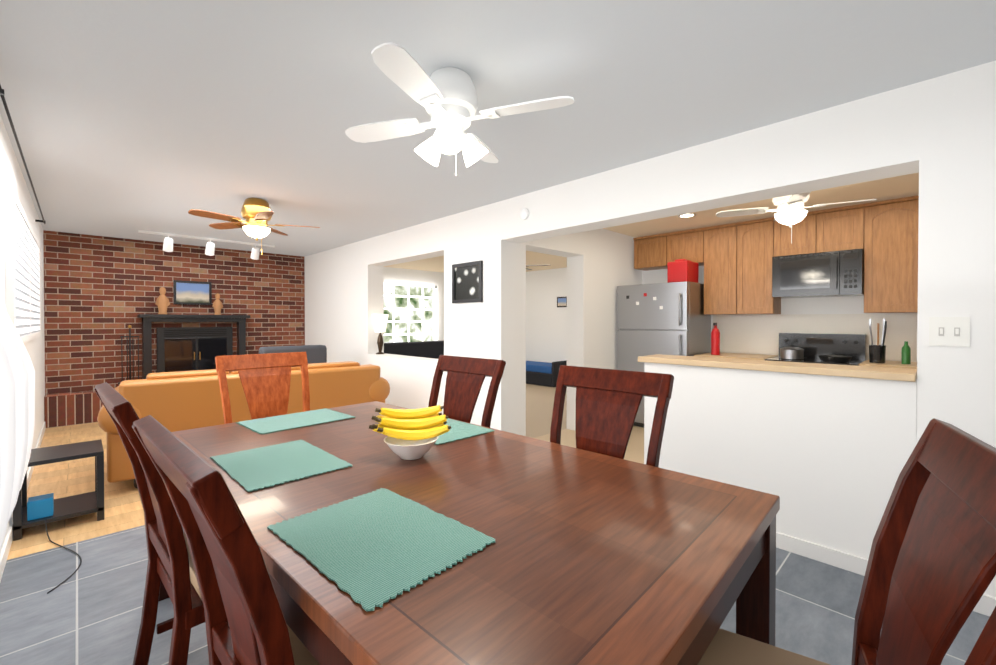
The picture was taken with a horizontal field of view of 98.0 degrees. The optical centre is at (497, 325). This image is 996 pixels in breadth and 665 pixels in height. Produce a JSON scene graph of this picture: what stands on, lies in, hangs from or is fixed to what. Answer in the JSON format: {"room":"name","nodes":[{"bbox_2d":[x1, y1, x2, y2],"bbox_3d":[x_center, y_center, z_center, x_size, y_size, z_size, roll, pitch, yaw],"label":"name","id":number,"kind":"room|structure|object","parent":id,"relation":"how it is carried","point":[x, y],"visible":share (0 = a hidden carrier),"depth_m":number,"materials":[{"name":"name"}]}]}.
{"room":"dining room","nodes":[
{"label":"dining room","id":0,"kind":"room"},
{"bbox_2d":[0,115,44,550],"bbox_3d":[-2.542,0.061,2.047,0.200,2.440,9.750,-1,1,-44],"label":"wall","id":1,"kind":"structure","parent":0,"point":[11,175],"depth_m":3.67,"materials":[{"name":"white paint"}]},
{"bbox_2d":[4,187,40,343],"bbox_3d":[-3.695,-0.343,3.397,0.034,0.920,2.500,-1,1,-44],"label":"window blinds","id":2,"kind":"object","parent":1,"relation":"attached to","point":[22,268],"visible":0.79,"depth_m":2.89,"materials":[{"name":"white plastic"}]},
{"bbox_2d":[0,85,45,223],"bbox_3d":[-3.456,-1.051,3.169,0.070,0.020,3.750,-1,1,-44],"label":"curtain rod","id":3,"kind":"object","parent":1,"relation":"attached to","point":[2,93],"visible":1,"depth_m":2.49,"materials":[{"name":"black metal"}]},
{"bbox_2d":[0,270,34,560],"bbox_3d":[-1.366,0.105,1.085,0.118,2.310,3.370,-1,1,-44],"label":"sheer curtain","id":4,"kind":"object","parent":3,"relation":"hanging from","point":[17,396],"visible":1,"depth_m":1.95,"materials":[{"name":"white fabric"}]},
{"bbox_2d":[0,422,45,581],"bbox_3d":[-2.348,1.238,2.011,0.012,0.085,9.010,-1,1,-44],"label":"baseboard","id":5,"kind":"structure","parent":1,"relation":"attached to","point":[9,538],"depth_m":2.49,"materials":[{"name":"white"}]},
{"bbox_2d":[7,422,144,559],"bbox_3d":[-3.122,1.275,5.108,3.620,0.050,4.570,-1,1,-44],"label":"floor","id":6,"kind":"structure","parent":0,"point":[123,508],"depth_m":3.25,"materials":[{"name":"beige wood"}]},
{"bbox_2d":[13,439,103,540],"bbox_3d":[-2.864,1.048,2.839,0.400,0.450,0.400,-1,1,-44],"label":"side table","id":7,"kind":"object","parent":6,"relation":"on","point":[77,505],"visible":0.81,"depth_m":2.81,"materials":[{"name":"black laminate"}]},
{"bbox_2d":[27,493,53,520],"bbox_3d":[-2.855,1.131,2.702,0.110,0.113,0.110,-1,1,-44],"label":"box","id":8,"kind":"object","parent":7,"relation":"on","point":[40,506],"visible":1,"depth_m":2.67,"materials":[{"name":"blue"}]},
{"bbox_2d":[44,390,102,427],"bbox_3d":[-4.457,1.047,6.449,3.174,0.380,0.277,-1,1,-44],"label":"brick hearth","id":9,"kind":"object","parent":6,"relation":"on","point":[70,408],"visible":0.29,"depth_m":5.41,"materials":[{"name":"brown brick"}]},
{"bbox_2d":[118,325,138,384],"bbox_3d":[-5.026,0.425,5.891,0.225,0.870,0.180,-1,1,-44],"label":"fireplace tools","id":10,"kind":"object","parent":9,"relation":"on","point":[129,327],"visible":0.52,"depth_m":5.89,"materials":[{"name":"black metal"}]},
{"bbox_2d":[137,314,249,378],"bbox_3d":[-4.481,0.348,6.452,1.360,1.012,0.230,-1,1,-44],"label":"fireplace surround","id":11,"kind":"object","parent":9,"relation":"on","point":[188,348],"visible":0.85,"depth_m":6.40,"materials":[{"name":"black laminate"}]},
{"bbox_2d":[155,287,169,314],"bbox_3d":[-4.773,-0.352,6.158,0.176,0.390,0.123,-1,1,-44],"label":"figurine","id":12,"kind":"object","parent":11,"relation":"on","point":[162,303],"visible":1,"depth_m":6.12,"materials":[{"name":"brown ceramic"}]},
{"bbox_2d":[212,293,222,314],"bbox_3d":[-4.293,-0.327,6.625,0.149,0.330,0.104,-1,1,-44],"label":"figurine","id":13,"kind":"object","parent":11,"relation":"on","point":[217,305],"visible":1,"depth_m":6.59,"materials":[{"name":"brown ceramic"}]},
{"bbox_2d":[97,361,389,487],"bbox_3d":[-2.334,0.821,4.244,2.290,0.875,1.058,0,1,-39],"label":"leather sofa","id":14,"kind":"object","parent":6,"relation":"on","point":[177,401],"visible":0.5,"depth_m":3.55,"materials":[{"name":"orange leather"}]},
{"bbox_2d":[259,345,326,363],"bbox_3d":[-2.750,0.750,5.655,0.760,0.990,0.800,0,1,-40],"label":"armchair","id":15,"kind":"object","parent":6,"relation":"on","point":[316,353],"visible":0.08,"depth_m":5.44,"materials":[{"name":"grey fabric"}]},
{"bbox_2d":[43,230,304,393],"bbox_3d":[-4.557,0.014,6.714,3.420,2.440,0.250,-1,1,-44],"label":"brick wall","id":16,"kind":"structure","parent":0,"point":[101,293],"depth_m":6.02,"materials":[{"name":"brown brick"}]},
{"bbox_2d":[173,280,211,304],"bbox_3d":[-4.578,-0.489,6.494,0.470,0.350,0.025,-1,1,-44],"label":"framed picture","id":17,"kind":"object","parent":16,"relation":"attached to","point":[192,292],"visible":0.96,"depth_m":6.49,"materials":[{"name":"black paper"}]},
{"bbox_2d":[384,267,443,340],"bbox_3d":[-1.490,-0.019,10.080,2.950,2.440,0.200,-1,1,-44],"label":"wall","id":18,"kind":"structure","parent":0,"point":[405,276],"depth_m":9.86,"materials":[{"name":"white paint"}]},
{"bbox_2d":[0,425,989,664],"bbox_3d":[1.255,1.300,2.565,6.350,0.050,5.180,-1,1,-44],"label":"floor","id":19,"kind":"structure","parent":0,"point":[88,611],"depth_m":1.95,"materials":[{"name":"tile"}]},
{"bbox_2d":[45,520,81,593],"bbox_3d":[-2.413,1.231,2.393,0.157,0.085,0.853,-1,1,-44],"label":"cord","id":20,"kind":"object","parent":19,"relation":"on","point":[65,548],"visible":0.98,"depth_m":2.41,"materials":[{"name":"black rubber"}]},
{"bbox_2d":[94,382,204,664],"bbox_3d":[-0.983,0.743,1.520,0.536,1.092,0.597,1,1,43],"label":"chair","id":21,"kind":"object","parent":19,"relation":"on","point":[170,566],"visible":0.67,"depth_m":1.27,"materials":[{"name":"brown wood"}]},
{"bbox_2d":[132,415,319,664],"bbox_3d":[-0.408,0.748,0.993,0.536,1.092,0.597,1,1,43],"label":"chair","id":22,"kind":"object","parent":19,"relation":"on","point":[237,590],"visible":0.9,"depth_m":0.72,"materials":[{"name":"brown wood"}]},
{"bbox_2d":[215,352,309,423],"bbox_3d":[-1.334,0.731,2.631,0.536,1.092,0.597,-1,1,-45],"label":"head chair","id":23,"kind":"object","parent":19,"relation":"on","point":[265,379],"visible":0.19,"depth_m":2.76,"materials":[{"name":"brown wood"}]},
{"bbox_2d":[428,355,505,427],"bbox_3d":[-0.354,0.734,2.351,0.536,1.092,0.597,1,1,43],"label":"chair","id":24,"kind":"object","parent":19,"relation":"on","point":[465,377],"visible":0.23,"depth_m":2.48,"materials":[{"name":"brown wood"}]},
{"bbox_2d":[159,401,779,664],"bbox_3d":[-0.389,0.904,1.702,2.330,0.760,1.210,1,1,43],"label":"dining table","id":25,"kind":"object","parent":19,"relation":"on","point":[589,558],"visible":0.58,"depth_m":1.04,"materials":[{"name":"brown wood"}]},
{"bbox_2d":[210,440,351,491],"bbox_3d":[-0.837,0.520,1.659,0.504,0.004,0.356,1,1,45],"label":"placemat","id":26,"kind":"object","parent":25,"relation":"on","point":[249,470],"visible":0.96,"depth_m":1.63,"materials":[{"name":"green fabric"}]},
{"bbox_2d":[236,408,355,433],"bbox_3d":[-1.093,0.513,2.358,0.356,0.004,0.503,1,1,42],"label":"placemat","id":27,"kind":"object","parent":25,"relation":"on","point":[285,422],"visible":1,"depth_m":2.33,"materials":[{"name":"green fabric"}]},
{"bbox_2d":[267,488,494,610],"bbox_3d":[-0.303,0.526,1.096,0.504,0.004,0.356,1,1,42],"label":"placemat","id":28,"kind":"object","parent":25,"relation":"on","point":[374,549],"visible":1,"depth_m":1.05,"materials":[{"name":"green fabric"}]},
{"bbox_2d":[369,405,450,459],"bbox_3d":[-0.342,0.422,1.720,0.267,0.200,0.235,-1,1,-44],"label":"bowl","id":29,"kind":"object","parent":25,"relation":"on","point":[412,434],"visible":1,"depth_m":1.71,"materials":[{"name":"yellow food"}]},
{"bbox_2d":[434,418,493,444],"bbox_3d":[-0.312,0.515,2.174,0.356,0.004,0.503,-1,1,-45],"label":"placemat","id":30,"kind":"object","parent":25,"relation":"on","point":[459,430],"visible":0.4,"depth_m":2.10,"materials":[{"name":"green fabric"}]},
{"bbox_2d":[550,365,673,466],"bbox_3d":[0.314,0.741,1.718,0.536,1.092,0.597,1,1,43],"label":"chair","id":31,"kind":"object","parent":19,"relation":"on","point":[608,401],"visible":0.35,"depth_m":1.85,"materials":[{"name":"brown wood"}]},
{"bbox_2d":[617,281,710,426],"bbox_3d":[2.058,0.372,5.416,0.771,1.750,0.880,-1,1,-44],"label":"fridge","id":32,"kind":"object","parent":19,"relation":"on","point":[670,318],"visible":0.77,"depth_m":5.15,"materials":[{"name":"silver metal"}]},
{"bbox_2d":[667,259,698,282],"bbox_3d":[2.207,-0.641,5.160,0.340,0.278,0.240,-1,1,-44],"label":"box","id":33,"kind":"object","parent":32,"relation":"on","point":[681,270],"visible":0.81,"depth_m":5.05,"materials":[{"name":"red cardboard"}]},
{"bbox_2d":[638,352,916,381],"bbox_3d":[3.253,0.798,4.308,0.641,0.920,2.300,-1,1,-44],"label":"countertop","id":34,"kind":"structure","parent":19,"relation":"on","point":[895,364],"depth_m":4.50,"materials":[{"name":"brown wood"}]},
{"bbox_2d":[711,323,719,354],"bbox_3d":[2.449,0.150,4.873,0.095,0.360,0.090,-1,1,-44],"label":"fire extinguisher","id":35,"kind":"object","parent":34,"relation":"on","point":[715,341],"visible":0.96,"depth_m":4.84,"materials":[{"name":"red metal"}]},
{"bbox_2d":[869,319,910,363],"bbox_3d":[3.519,0.140,3.891,0.154,0.400,0.280,-1,1,-44],"label":"utensil crock","id":36,"kind":"object","parent":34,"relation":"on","point":[877,353],"visible":0.98,"depth_m":3.90,"materials":[{"name":"black ceramic"}]},
{"bbox_2d":[765,333,865,365],"bbox_3d":[3.154,0.673,4.323,0.732,1.170,0.730,-1,1,-44],"label":"range","id":37,"kind":"object","parent":19,"relation":"on","point":[843,349],"visible":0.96,"depth_m":4.38,"materials":[{"name":"black"}]},
{"bbox_2d":[698,418,995,664],"bbox_3d":[0.583,0.749,0.859,0.597,1.092,0.536,0,1,31],"label":"head chair","id":38,"kind":"object","parent":19,"relation":"on","point":[930,574],"visible":0.92,"depth_m":0.79,"materials":[{"name":"brown wood"}]},
{"bbox_2d":[0,0,995,272],"bbox_3d":[0.196,-1.203,4.907,8.130,0.030,10.050,-1,1,-44],"label":"ceiling","id":39,"kind":"structure","parent":0,"point":[130,118],"depth_m":2.15,"materials":[{"name":"grey paint"}]},
{"bbox_2d":[138,230,274,259],"bbox_3d":[-3.930,-1.077,5.958,1.580,0.241,0.161,-1,1,-44],"label":"track light","id":40,"kind":"object","parent":39,"relation":"attached to","point":[209,249],"visible":1,"depth_m":5.89,"materials":[{"name":"white plastic"}]},
{"bbox_2d":[188,198,319,254],"bbox_3d":[-2.256,-0.923,4.026,1.051,0.510,1.040,-1,1,-44],"label":"ceiling fan","id":41,"kind":"object","parent":39,"relation":"hanging from","point":[257,213],"visible":1,"depth_m":3.97,"materials":[{"name":"brown wood"}]},
{"bbox_2d":[345,42,573,174],"bbox_3d":[-0.219,-0.933,2.015,0.850,0.450,0.850,0,1,-26],"label":"fan","id":42,"kind":"object","parent":39,"relation":"hanging from","point":[446,98],"visible":1,"depth_m":1.93,"materials":[{"name":"white plastic"}]},
{"bbox_2d":[526,265,549,269],"bbox_3d":[0.261,-0.967,7.376,1.154,0.490,1.106,-1,1,-44],"label":"ceiling fan","id":43,"kind":"object","parent":39,"relation":"hanging from","point":[535,265],"visible":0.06,"depth_m":7.22,"materials":[{"name":"beige wood"}]},
{"bbox_2d":[678,213,695,217],"bbox_3d":[2.030,-1.180,4.648,0.180,0.006,0.180,-1,1,-44],"label":"recessed light","id":44,"kind":"object","parent":39,"relation":"in","point":[687,215],"visible":1,"depth_m":4.65,"materials":[{"name":"white plastic"}]},
{"bbox_2d":[716,192,876,243],"bbox_3d":[2.419,-0.929,3.577,0.822,0.490,0.822,0,1,-19],"label":"ceiling fan","id":45,"kind":"object","parent":39,"relation":"hanging from","point":[790,210],"visible":0.88,"depth_m":3.53,"materials":[{"name":"white plastic"}]},
{"bbox_2d":[518,242,525,435],"bbox_3d":[0.156,0.037,4.400,0.110,2.440,0.240,-1,1,-44],"label":"wall","id":46,"kind":"structure","parent":0,"point":[522,338],"depth_m":4.31,"materials":[{"name":"white paint"}]},
{"bbox_2d":[526,384,566,437],"bbox_3d":[-0.181,1.247,7.913,4.510,0.050,5.250,-1,1,-44],"label":"floor","id":47,"kind":"structure","parent":0,"point":[539,404],"depth_m":6.30,"materials":[{"name":"beige wood"}]},
{"bbox_2d":[384,341,443,358],"bbox_3d":[-1.404,0.775,8.672,2.000,0.880,0.850,-1,1,-44],"label":"sofa","id":48,"kind":"object","parent":47,"relation":"on","point":[431,349],"depth_m":8.70,"materials":[{"name":"black"}]},
{"bbox_2d":[526,360,566,386],"bbox_3d":[0.818,0.959,9.265,0.710,0.500,1.520,-1,1,-44],"label":"futon","id":49,"kind":"object","parent":47,"relation":"on","point":[542,373],"visible":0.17,"depth_m":8.72,"materials":[{"name":"black"}]},
{"bbox_2d":[526,267,566,362],"bbox_3d":[1.364,-0.013,9.404,0.200,2.440,5.250,-1,1,-44],"label":"wall","id":50,"kind":"structure","parent":0,"point":[546,328],"depth_m":9.56,"materials":[{"name":"white paint"}]},
{"bbox_2d":[557,297,566,306],"bbox_3d":[1.373,-0.501,9.219,0.033,0.220,0.280,-1,1,-44],"label":"framed picture","id":51,"kind":"object","parent":50,"relation":"attached to","point":[561,301],"visible":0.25,"depth_m":9.20,"materials":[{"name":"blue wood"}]},
{"bbox_2d":[526,229,641,429],"bbox_3d":[1.773,0.022,5.972,4.400,2.440,0.240,-1,1,-44],"label":"wall","id":52,"kind":"structure","parent":0,"point":[600,270],"depth_m":5.20,"materials":[{"name":"white paint"}]},
{"bbox_2d":[304,61,995,597],"bbox_3d":[-0.087,0.037,4.399,0.240,2.440,9.300,-1,1,-44],"label":"wall","id":53,"kind":"structure","parent":0,"point":[824,458],"depth_m":2.43,"materials":[{"name":"white paint"}]},
{"bbox_2d":[368,353,443,415],"bbox_3d":[-1.109,0.824,5.457,0.240,0.845,1.730,-1,1,-44],"label":"half wall","id":54,"kind":"structure","parent":53,"relation":"attached to","point":[409,379],"depth_m":5.28,"materials":[{"name":"white paint"}]},
{"bbox_2d":[372,314,388,353],"bbox_3d":[-1.629,0.119,5.985,0.230,0.550,0.230,-1,1,-44],"label":"light","id":55,"kind":"object","parent":54,"relation":"on","point":[380,322],"visible":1,"depth_m":5.92,"materials":[{"name":"white fabric"}]},
{"bbox_2d":[452,260,482,302],"bbox_3d":[-0.320,-0.438,4.441,0.025,0.410,0.460,-1,1,-44],"label":"picture frame","id":56,"kind":"object","parent":53,"relation":"attached to","point":[467,282],"visible":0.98,"depth_m":4.42,"materials":[{"name":"black wood"}]},
{"bbox_2d":[520,208,528,219],"bbox_3d":[0.232,-0.998,3.863,0.034,0.100,0.100,-1,1,-44],"label":"smoke detector","id":57,"kind":"object","parent":53,"relation":"attached to","point":[524,213],"visible":1,"depth_m":3.85,"materials":[{"name":"white plastic"}]},
{"bbox_2d":[776,532,995,615],"bbox_3d":[2.046,1.238,2.038,0.012,0.085,2.922,-1,1,-44],"label":"baseboard","id":58,"kind":"structure","parent":53,"relation":"attached to","point":[986,605],"depth_m":2.30,"materials":[{"name":"white wood"}]},
{"bbox_2d":[929,317,969,346],"bbox_3d":[2.074,0.029,1.989,0.020,0.135,0.130,-1,1,-44],"label":"switch plate","id":59,"kind":"object","parent":53,"relation":"attached to","point":[950,331],"visible":1,"depth_m":1.99,"materials":[{"name":"white plastic"}]},
{"bbox_2d":[642,266,916,361],"bbox_3d":[3.606,0.036,4.546,0.200,2.440,4.360,-1,1,-44],"label":"wall","id":60,"kind":"structure","parent":0,"point":[837,305],"depth_m":4.66,"materials":[{"name":"white paint"}]},
{"bbox_2d":[633,234,666,270],"bbox_3d":[2.103,-0.961,5.706,0.316,0.410,0.509,-1,1,-44],"label":"upper cabinet","id":61,"kind":"object","parent":60,"relation":"attached to","point":[647,249],"depth_m":5.65,"materials":[{"name":"brown wood"}]},
{"bbox_2d":[661,228,700,266],"bbox_3d":[2.376,-0.958,5.425,0.316,0.410,0.509,-1,1,-44],"label":"upper cabinet","id":62,"kind":"object","parent":60,"relation":"attached to","point":[686,244],"depth_m":5.32,"materials":[{"name":"brown wood"}]},
{"bbox_2d":[701,224,728,314],"bbox_3d":[2.700,-0.645,5.096,0.316,1.030,0.419,-1,1,-44],"label":"upper cabinet","id":63,"kind":"object","parent":60,"relation":"attached to","point":[715,239],"depth_m":5.04,"materials":[{"name":"brown wood"}]},
{"bbox_2d":[729,217,780,314],"bbox_3d":[2.909,-0.643,4.880,0.316,1.030,0.419,-1,1,-44],"label":"upper cabinet","id":64,"kind":"object","parent":60,"relation":"attached to","point":[734,260],"depth_m":4.77,"materials":[{"name":"brown wood"}]},
{"bbox_2d":[773,212,808,256],"bbox_3d":[3.205,-0.942,4.573,0.316,0.425,0.429,-1,1,-44],"label":"upper cabinet","id":65,"kind":"object","parent":60,"relation":"attached to","point":[782,246],"depth_m":4.52,"materials":[{"name":"brown wood"}]},
{"bbox_2d":[713,313,917,360],"bbox_3d":[3.473,0.106,4.530,0.010,0.450,2.320,-1,1,-44],"label":"backsplash","id":66,"kind":"structure","parent":60,"relation":"attached to","point":[756,334],"depth_m":4.65,"materials":[{"name":"beige tile"}]},
{"bbox_2d":[805,204,860,253],"bbox_3d":[3.422,-0.940,4.350,0.316,0.425,0.429,-1,1,-44],"label":"upper cabinet","id":67,"kind":"object","parent":60,"relation":"attached to","point":[839,228],"depth_m":4.25,"materials":[{"name":"brown wood"}]},
{"bbox_2d":[772,249,863,297],"bbox_3d":[3.278,-0.511,4.431,0.416,0.425,0.730,-1,1,-44],"label":"over-the-range microwave","id":68,"kind":"object","parent":67,"relation":"attached to","point":[831,274],"visible":0.98,"depth_m":4.28,"materials":[{"name":"black"}]},
{"bbox_2d":[861,196,916,312],"bbox_3d":[3.742,-0.634,4.024,0.316,1.030,0.489,-1,1,-44],"label":"upper cabinet","id":69,"kind":"object","parent":60,"relation":"attached to","point":[888,227],"depth_m":3.96,"materials":[{"name":"brown wood"}]},
{"bbox_2d":[917,195,918,312],"bbox_3d":[4.001,-0.632,3.758,0.316,1.030,0.489,-1,1,-44],"label":"upper cabinet","id":70,"kind":"object","parent":60,"relation":"attached to","point":[918,195],"depth_m":3.83,"materials":[{"name":"brown wood"}]},
{"label":"outside","id":71,"kind":"structure","parent":0,"visible":0},
{"bbox_2d":[384,285,431,342],"bbox_3d":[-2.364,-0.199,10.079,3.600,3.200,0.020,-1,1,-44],"label":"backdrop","id":72,"kind":"structure","parent":71,"point":[401,315],"depth_m":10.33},
{"bbox_3d":[-2.010,0.836,9.583,1.500,0.740,0.200,-1,1,-44],"label":"wall","id":73,"kind":"structure","parent":0,"visible":0},
{"bbox_2d":[384,282,436,341],"bbox_3d":[-1.972,-0.224,9.533,1.500,1.380,0.050,-1,1,-44],"label":"window","id":74,"kind":"structure","parent":73,"relation":"in","point":[393,309],"depth_m":9.53,"materials":[{"name":"white wood"}]}
]}

